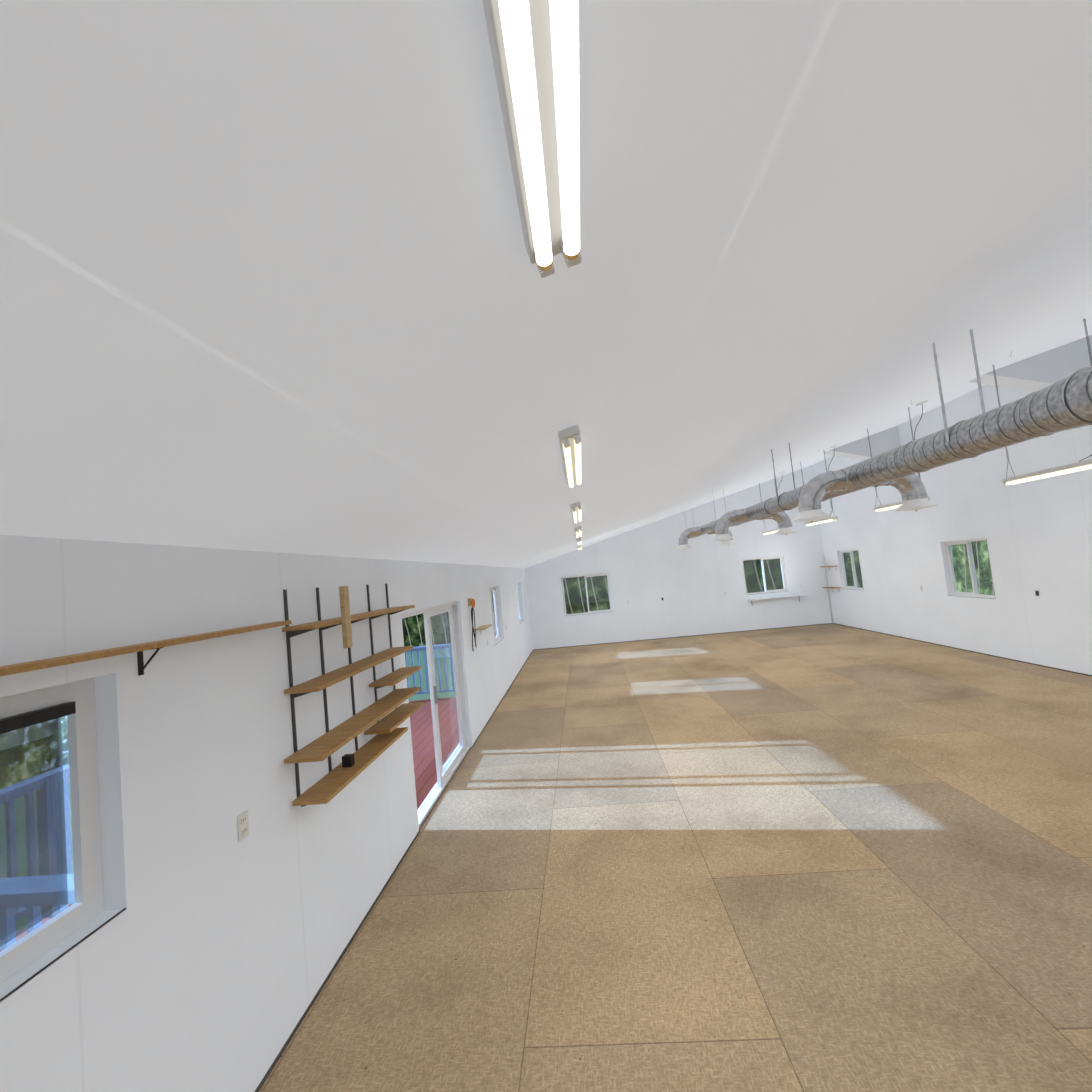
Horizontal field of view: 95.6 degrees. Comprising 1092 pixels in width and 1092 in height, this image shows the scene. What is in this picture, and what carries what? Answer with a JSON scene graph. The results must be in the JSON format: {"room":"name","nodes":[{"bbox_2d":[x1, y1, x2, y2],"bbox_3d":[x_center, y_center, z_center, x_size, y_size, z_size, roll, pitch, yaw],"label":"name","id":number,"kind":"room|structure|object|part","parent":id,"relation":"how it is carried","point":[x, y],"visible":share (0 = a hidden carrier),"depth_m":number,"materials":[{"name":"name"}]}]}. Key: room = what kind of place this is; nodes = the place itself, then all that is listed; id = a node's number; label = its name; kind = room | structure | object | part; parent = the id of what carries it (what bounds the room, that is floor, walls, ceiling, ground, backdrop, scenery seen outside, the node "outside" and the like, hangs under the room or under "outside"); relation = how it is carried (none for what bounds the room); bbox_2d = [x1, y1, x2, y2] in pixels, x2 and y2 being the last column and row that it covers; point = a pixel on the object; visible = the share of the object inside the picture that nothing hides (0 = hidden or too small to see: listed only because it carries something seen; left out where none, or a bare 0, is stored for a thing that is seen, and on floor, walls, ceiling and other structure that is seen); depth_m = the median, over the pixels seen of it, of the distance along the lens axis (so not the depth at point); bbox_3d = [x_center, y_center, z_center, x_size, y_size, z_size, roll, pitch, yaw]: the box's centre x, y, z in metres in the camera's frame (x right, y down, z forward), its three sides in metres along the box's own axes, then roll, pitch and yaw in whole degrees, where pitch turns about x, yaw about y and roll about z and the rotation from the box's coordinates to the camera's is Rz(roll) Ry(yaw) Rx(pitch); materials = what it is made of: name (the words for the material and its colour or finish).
{"room":"empty workshop","nodes":[
{"label":"empty workshop","id":0,"kind":"room"},
{"bbox_2d":[0,535,532,1091],"bbox_3d":[-1.347,1.438,5.325,0.160,2.580,20.720,-6,-3,4],"label":"wall","id":1,"kind":"structure","parent":0,"point":[206,959],"depth_m":2.21,"materials":[{"name":"paint"}]},
{"bbox_2d":[0,620,291,1001],"bbox_3d":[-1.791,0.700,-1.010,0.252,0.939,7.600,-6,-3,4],"label":"window","id":2,"kind":"structure","parent":1,"relation":"in","point":[37,942],"depth_m":1.70,"materials":[{"name":"white plastic"}]},
{"bbox_2d":[0,702,75,733],"bbox_3d":[-1.680,0.550,1.445,0.033,0.040,0.570,-6,-3,4],"label":"bar","id":3,"kind":"object","parent":2,"relation":"attached to","point":[18,721],"visible":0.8,"depth_m":1.60,"materials":[{"name":"black metal"}]},
{"bbox_3d":[-1.756,0.286,-0.991,0.100,0.122,7.600,-6,-3,4],"label":"shelf rail","id":4,"kind":"part","parent":2,"relation":"part of","materials":[{"name":"brown wood"}]},
{"bbox_2d":[237,810,248,841],"bbox_3d":[-1.464,1.355,2.396,0.011,0.116,0.072,-6,-3,4],"label":"electrical outlet","id":5,"kind":"object","parent":1,"relation":"attached to","point":[243,825],"visible":1,"depth_m":2.39,"materials":[{"name":"white plastic"}]},
{"bbox_2d":[282,583,423,806],"bbox_3d":[-1.307,0.908,3.643,0.250,1.255,1.800,-6,-3,4],"label":"shelf unit","id":6,"kind":"object","parent":1,"relation":"attached to","point":[330,785],"visible":0.96,"depth_m":3.25,"materials":[{"name":"brown wood"}]},
{"bbox_2d":[402,601,469,826],"bbox_3d":[-1.289,1.734,5.817,0.130,2.036,2.256,-6,-3,4],"label":"door","id":7,"kind":"structure","parent":1,"relation":"in","point":[446,771],"depth_m":6.09,"materials":[{"name":"white plastic"}]},
{"bbox_2d":[468,598,475,650],"bbox_3d":[-1.106,1.180,7.456,0.086,0.781,0.249,-6,-3,4],"label":"hook","id":8,"kind":"object","parent":1,"relation":"attached to","point":[471,601],"visible":1,"depth_m":7.47,"materials":[{"name":"black metal"}]},
{"bbox_2d":[474,624,491,630],"bbox_3d":[-1.003,1.370,7.964,0.184,0.140,0.600,-6,-3,4],"label":"shelf","id":9,"kind":"object","parent":1,"relation":"attached to","point":[482,627],"visible":0.81,"depth_m":7.88,"materials":[{"name":"brown wood"}]},
{"bbox_2d":[490,587,501,644],"bbox_3d":[-1.045,1.363,9.885,0.150,1.086,1.116,-6,-3,4],"label":"window","id":10,"kind":"structure","parent":1,"relation":"in","point":[496,621],"depth_m":10.35,"materials":[{"name":"white plastic"}]},
{"bbox_2d":[516,583,521,623],"bbox_3d":[-0.780,1.556,13.550,0.150,1.086,1.116,-6,-3,4],"label":"window","id":11,"kind":"structure","parent":1,"relation":"in","point":[518,602],"depth_m":14.04,"materials":[{"name":"white plastic"}]},
{"bbox_2d":[255,623,1091,1091],"bbox_3d":[3.359,2.239,4.942,9.070,0.018,20.400,-6,-3,4],"label":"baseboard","id":12,"kind":"structure","parent":1,"relation":"attached to","point":[419,831],"depth_m":3.82,"materials":[{"name":"grey"}]},
{"bbox_2d":[0,0,1091,567],"bbox_3d":[2.960,-1.790,5.182,9.390,3.090,20.720,-6,-3,4],"label":"ceiling","id":13,"kind":"structure","parent":0,"point":[272,278],"depth_m":1.14,"materials":[{"name":"paint"}]},
{"bbox_2d":[482,0,580,277],"bbox_3d":[-0.027,-0.660,0.430,0.108,0.087,1.280,-20,-4,3],"label":"strip light","id":14,"kind":"object","parent":13,"relation":"attached to","point":[534,45],"visible":1,"depth_m":0.71,"materials":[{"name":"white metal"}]},
{"bbox_2d":[558,425,581,488],"bbox_3d":[0.168,-0.519,3.119,0.108,0.087,1.280,-20,-4,3],"label":"strip light","id":15,"kind":"object","parent":13,"relation":"attached to","point":[570,441],"visible":1,"depth_m":2.74,"materials":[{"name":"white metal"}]},
{"bbox_2d":[570,501,581,523],"bbox_3d":[0.362,-0.378,5.808,0.108,0.087,1.280,-20,-4,3],"label":"strip light","id":16,"kind":"object","parent":13,"relation":"attached to","point":[576,508],"visible":1,"depth_m":5.38,"materials":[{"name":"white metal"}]},
{"bbox_2d":[574,526,581,537],"bbox_3d":[0.557,-0.236,8.498,0.108,0.087,1.280,-20,-4,3],"label":"strip light","id":17,"kind":"object","parent":13,"relation":"attached to","point":[578,530],"visible":1,"depth_m":7.95,"materials":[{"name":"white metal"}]},
{"bbox_2d":[576,537,581,545],"bbox_3d":[0.752,-0.095,11.187,0.108,0.087,1.280,-20,-4,3],"label":"strip light","id":18,"kind":"object","parent":13,"relation":"attached to","point":[578,540],"visible":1,"depth_m":10.59,"materials":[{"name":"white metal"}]},
{"bbox_2d":[759,471,784,534],"bbox_3d":[6.243,-1.147,13.556,0.330,1.574,1.280,-6,-3,4],"label":"strip light","id":19,"kind":"object","parent":13,"relation":"hanging from","point":[770,531],"visible":0.58,"depth_m":13.54,"materials":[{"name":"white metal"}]},
{"bbox_2d":[800,445,837,525],"bbox_3d":[6.048,-1.288,10.866,0.330,1.574,1.280,-6,-3,4],"label":"strip light","id":20,"kind":"object","parent":13,"relation":"hanging from","point":[830,519],"visible":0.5,"depth_m":10.49,"materials":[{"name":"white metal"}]},
{"bbox_2d":[676,328,1091,549],"bbox_3d":[3.002,-0.945,3.835,1.344,1.208,17.790,-6,-3,4],"label":"ventilation duct","id":21,"kind":"object","parent":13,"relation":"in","point":[1064,404],"visible":1,"depth_m":3.77,"materials":[{"name":"silver metal"}]},
{"bbox_2d":[873,501,901,511],"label":"strip light","id":22,"kind":"object","parent":13,"relation":"hanging from","point":[887,507],"depth_m":8.40,"materials":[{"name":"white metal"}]},
{"bbox_2d":[1002,447,1091,485],"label":"strip light","id":23,"kind":"object","parent":13,"relation":"hanging from","point":[1061,470],"depth_m":5.50,"materials":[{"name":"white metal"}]},
{"bbox_2d":[1083,318,1091,365],"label":"support rod","id":24,"kind":"object","parent":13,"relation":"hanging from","point":[1083,318],"depth_m":4.99,"materials":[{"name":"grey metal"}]},
{"bbox_2d":[259,624,1091,1091],"bbox_3d":[3.366,2.308,4.938,9.390,0.120,20.720,-6,-3,4],"label":"floor","id":25,"kind":"structure","parent":0,"point":[825,858],"depth_m":3.40,"materials":[{"name":"brown wood"}]},
{"bbox_2d":[823,554,832,623],"bbox_3d":[8.461,1.276,14.834,0.030,2.100,0.032,-6,-3,4],"label":"pipe","id":26,"kind":"object","parent":25,"relation":"on","point":[828,589],"visible":0.97,"depth_m":14.82,"materials":[{"name":"white plastic"}]},
{"bbox_2d":[525,465,831,649],"bbox_3d":[3.861,0.367,15.325,9.070,4.870,0.160,-6,-3,4],"label":"wall","id":27,"kind":"structure","parent":0,"point":[647,567],"depth_m":15.18,"materials":[{"name":"paint"}]},
{"bbox_2d":[561,573,612,615],"bbox_3d":[1.282,1.510,15.447,1.496,1.216,0.150,-6,-3,4],"label":"window","id":28,"kind":"structure","parent":27,"relation":"in","point":[609,595],"depth_m":15.46,"materials":[{"name":"white plastic"}]},
{"bbox_2d":[742,555,786,594],"bbox_3d":[6.660,0.891,15.090,1.226,1.086,0.150,-6,-3,4],"label":"window","id":29,"kind":"structure","parent":27,"relation":"in","point":[783,574],"depth_m":15.10,"materials":[{"name":"white plastic"}]},
{"bbox_2d":[749,595,805,605],"bbox_3d":[6.927,1.639,14.844,1.600,0.202,0.220,-6,-3,4],"label":"shelf","id":30,"kind":"object","parent":27,"relation":"attached to","point":[751,600],"visible":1,"depth_m":14.78,"materials":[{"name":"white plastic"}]},
{"bbox_2d":[812,385,1091,674],"bbox_3d":[7.701,-0.642,4.779,0.160,4.870,20.720,-6,-3,4],"label":"wall","id":31,"kind":"structure","parent":0,"point":[1037,534],"depth_m":8.95,"materials":[{"name":"paint"}]},
{"bbox_2d":[840,549,862,589],"bbox_3d":[8.419,0.643,13.595,0.150,1.096,1.096,-6,-3,4],"label":"window","id":32,"kind":"structure","parent":31,"relation":"in","point":[855,584],"depth_m":13.67,"materials":[{"name":"white plastic"}]},
{"bbox_2d":[822,426,900,459],"bbox_3d":[7.114,-2.180,11.177,1.538,0.838,0.300,-6,-3,4],"label":"brace","id":33,"kind":"object","parent":31,"relation":"attached to","point":[886,440],"visible":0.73,"depth_m":11.02,"materials":[{"name":"paint"}]},
{"bbox_2d":[908,400,927,439],"label":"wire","id":34,"kind":"object","parent":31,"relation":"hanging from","point":[923,402],"depth_m":7.67,"materials":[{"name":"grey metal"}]},
{"bbox_2d":[945,538,994,598],"bbox_3d":[8.120,0.426,9.467,0.150,1.096,1.146,-6,-3,4],"label":"window","id":35,"kind":"structure","parent":31,"relation":"in","point":[975,592],"depth_m":9.49,"materials":[{"name":"white plastic"}]},
{"bbox_2d":[969,335,1091,391],"bbox_3d":[6.804,-2.405,6.894,1.538,0.838,0.300,-6,-3,4],"label":"brace","id":36,"kind":"object","parent":31,"relation":"attached to","point":[1037,372],"visible":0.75,"depth_m":6.75,"materials":[{"name":"paint"}]},
{"bbox_2d":[1035,590,1039,596],"bbox_3d":[7.975,0.767,8.029,0.014,0.116,0.072,-6,-3,4],"label":"electrical outlet","id":37,"kind":"object","parent":31,"relation":"attached to","point":[1037,592],"visible":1,"depth_m":8.02,"materials":[{"name":"black plastic"}]},
{"label":"outside","id":38,"kind":"structure","parent":0,"visible":0},
{"bbox_2d":[0,648,455,932],"bbox_3d":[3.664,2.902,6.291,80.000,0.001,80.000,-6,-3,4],"label":"fence","id":39,"kind":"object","parent":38,"point":[417,684],"depth_m":12.83,"materials":[{"name":"blue"}]},
{"bbox_2d":[0,644,459,951],"bbox_3d":[-2.606,2.418,6.268,2.616,1.132,8.040,-6,-3,4],"label":"deck","id":40,"kind":"object","parent":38,"point":[423,749],"visible":0.04,"depth_m":4.11,"materials":[{"name":"brown"}]},
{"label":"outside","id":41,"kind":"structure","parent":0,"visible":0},
{"bbox_2d":[0,716,68,788],"bbox_3d":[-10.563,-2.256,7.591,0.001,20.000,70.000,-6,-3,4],"label":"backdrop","id":42,"kind":"structure","parent":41,"point":[64,733],"depth_m":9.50,"materials":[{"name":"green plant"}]},
{"bbox_2d":[402,550,862,646],"bbox_3d":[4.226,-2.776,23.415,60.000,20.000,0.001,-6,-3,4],"label":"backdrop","id":43,"kind":"structure","parent":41,"point":[413,631],"depth_m":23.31,"materials":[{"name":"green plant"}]},
{"bbox_2d":[950,541,993,594],"bbox_3d":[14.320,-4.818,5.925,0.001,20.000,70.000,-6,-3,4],"label":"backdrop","id":44,"kind":"structure","parent":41,"point":[957,564],"depth_m":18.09,"materials":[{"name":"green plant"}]}
]}

